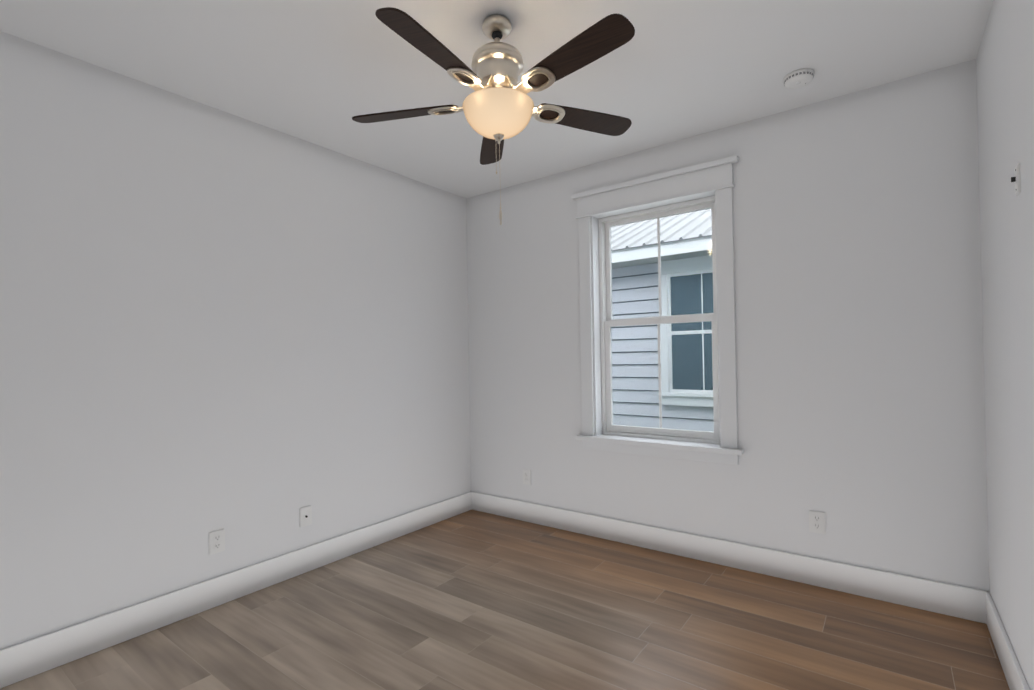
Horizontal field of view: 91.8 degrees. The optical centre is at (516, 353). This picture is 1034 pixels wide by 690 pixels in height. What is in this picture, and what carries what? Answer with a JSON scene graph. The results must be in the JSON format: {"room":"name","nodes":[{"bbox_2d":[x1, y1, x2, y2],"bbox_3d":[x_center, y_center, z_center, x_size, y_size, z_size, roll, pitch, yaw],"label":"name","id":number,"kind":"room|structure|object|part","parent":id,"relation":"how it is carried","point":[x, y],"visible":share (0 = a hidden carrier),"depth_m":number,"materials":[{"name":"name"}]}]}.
{"room":"empty bedroom","nodes":[
{"label":"empty bedroom","id":0,"kind":"room"},
{"bbox_2d":[0,31,470,649],"bbox_3d":[-1.482,0.008,2.597,0.170,2.440,3.814,-1,-1,37],"label":"wall","id":1,"kind":"structure","parent":0,"point":[250,337],"depth_m":2.38,"materials":[{"name":"white paint"}]},
{"bbox_2d":[209,529,224,554],"bbox_3d":[-1.462,0.919,2.445,0.009,0.108,0.072,-1,-1,37],"label":"electrical outlet","id":2,"kind":"object","parent":1,"relation":"attached to","point":[217,541],"visible":1,"depth_m":2.44,"materials":[{"name":"white plastic"}]},
{"bbox_2d":[0,491,471,688],"bbox_3d":[-1.387,1.157,2.533,0.014,0.138,3.474,-1,-1,37],"label":"baseboard","id":3,"kind":"structure","parent":1,"relation":"attached to","point":[32,657],"depth_m":2.35,"materials":[{"name":"white wood"}]},
{"bbox_2d":[299,505,311,527],"bbox_3d":[-1.183,0.916,2.815,0.015,0.108,0.072,-1,-1,37],"label":"outlet","id":4,"kind":"object","parent":1,"relation":"attached to","point":[305,513],"visible":1,"depth_m":2.81,"materials":[{"name":"white plastic"}]},
{"bbox_2d":[0,0,992,198],"bbox_3d":[-0.242,-1.302,1.668,3.319,0.120,3.814,-1,-1,37],"label":"ceiling","id":5,"kind":"structure","parent":0,"point":[321,73],"depth_m":2.12,"materials":[{"name":"white paint"}]},
{"bbox_2d":[352,7,634,224],"bbox_3d":[-0.073,-0.879,1.842,1.126,0.728,1.112,-1,-1,37],"label":"fan","id":6,"kind":"object","parent":5,"relation":"hanging from","point":[497,107],"visible":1,"depth_m":1.79,"materials":[{"name":"brown wood"}]},
{"bbox_3d":[-0.073,-1.090,1.879,0.196,0.307,0.196,-1,-1,37],"label":"motor","id":7,"kind":"part","parent":6,"relation":"part of","materials":[{"name":"silver metal"}]},
{"bbox_3d":[-0.069,-0.875,1.878,0.268,0.120,0.268,-1,-1,37],"label":"lamp shade","id":8,"kind":"part","parent":6,"relation":"part of","materials":[{"name":"white glass"}]},
{"bbox_2d":[783,68,813,88],"bbox_3d":[1.283,-1.243,2.284,0.124,0.042,0.124,-1,-1,37],"label":"smoke detector","id":9,"kind":"object","parent":5,"relation":"attached to","point":[799,78],"visible":1,"depth_m":2.25,"materials":[{"name":"white plastic"}]},
{"bbox_2d":[0,510,1009,689],"bbox_3d":[-0.196,1.258,1.648,3.319,0.120,3.814,-1,-1,37],"label":"floor","id":10,"kind":"structure","parent":0,"point":[473,600],"depth_m":2.15,"materials":[{"name":"brown wood"}]},
{"bbox_2d":[466,59,988,591],"bbox_3d":[0.868,-0.030,3.121,2.979,2.440,0.170,-1,-1,37],"label":"wall","id":11,"kind":"structure","parent":0,"point":[858,325],"depth_m":2.55,"materials":[{"name":"white paint"}]},
{"bbox_2d":[523,469,530,484],"bbox_3d":[0.070,0.889,3.608,0.072,0.108,0.009,-1,-1,37],"label":"electrical outlet","id":12,"kind":"object","parent":11,"relation":"attached to","point":[526,476],"visible":1,"depth_m":3.60,"materials":[{"name":"white plastic"}]},
{"bbox_2d":[571,155,743,464],"bbox_3d":[0.853,-0.224,3.103,1.036,1.687,0.235,-1,-1,37],"label":"window","id":13,"kind":"structure","parent":11,"relation":"in","point":[711,176],"depth_m":3.09,"materials":[{"name":"white wood"}]},
{"bbox_3d":[0.898,-0.540,3.173,0.726,0.691,0.028,-1,-1,37],"label":"window sash upper","id":14,"kind":"part","parent":13,"relation":"part of","materials":[{"name":"white wood"}]},
{"bbox_3d":[0.898,-0.547,3.173,0.670,0.633,0.004,-1,-1,37],"label":"glass","id":15,"kind":"part","parent":13,"relation":"part of","materials":[{"name":"clear glass"}]},
{"bbox_3d":[0.888,0.144,3.138,0.726,0.736,0.038,-1,-1,37],"label":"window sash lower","id":16,"kind":"part","parent":13,"relation":"part of","materials":[{"name":"white wood"}]},
{"bbox_3d":[0.891,0.142,3.142,0.662,0.660,0.004,-1,-1,37],"label":"glass","id":17,"kind":"part","parent":13,"relation":"part of","materials":[{"name":"clear glass"}]},
{"bbox_3d":[0.896,-0.189,3.159,0.834,1.501,0.095,-1,-1,37],"label":"frame","id":18,"kind":"part","parent":13,"relation":"part of","materials":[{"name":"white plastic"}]},
{"bbox_2d":[472,492,979,621],"bbox_3d":[0.830,1.121,3.041,2.910,0.138,0.014,-1,-1,37],"label":"baseboard","id":19,"kind":"structure","parent":11,"relation":"attached to","point":[928,595],"depth_m":2.68,"materials":[{"name":"white wood"}]},
{"bbox_2d":[809,510,825,533],"bbox_3d":[1.517,0.853,2.532,0.072,0.108,0.009,-1,-1,37],"label":"electrical outlet","id":20,"kind":"object","parent":11,"relation":"attached to","point":[817,521],"visible":1,"depth_m":2.53,"materials":[{"name":"white plastic"}]},
{"bbox_2d":[976,0,1033,689],"bbox_3d":[1.045,-0.052,0.719,0.170,2.440,3.814,-1,-1,37],"label":"wall","id":21,"kind":"structure","parent":0,"point":[1005,80],"depth_m":1.69,"materials":[{"name":"white paint"}]},
{"bbox_2d":[980,590,1029,689],"bbox_3d":[0.991,1.100,0.765,0.014,0.138,3.474,-1,-1,37],"label":"baseboard","id":22,"kind":"structure","parent":21,"relation":"attached to","point":[989,615],"depth_m":1.85,"materials":[{"name":"white wood"}]},
{"bbox_2d":[1011,163,1020,195],"bbox_3d":[1.518,-0.528,1.528,0.017,0.088,0.052,-1,-1,37],"label":"light switch","id":23,"kind":"object","parent":21,"relation":"attached to","point":[1016,178],"visible":0.9,"depth_m":1.51,"materials":[{"name":"white plastic"}]},
{"label":"outside","id":24,"kind":"structure","parent":0,"visible":0},
{"bbox_2d":[611,209,713,431],"bbox_3d":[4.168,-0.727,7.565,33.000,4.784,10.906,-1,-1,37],"label":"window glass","id":25,"kind":"structure","parent":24,"point":[698,422],"depth_m":5.57,"materials":[{"name":"white"}]}
]}

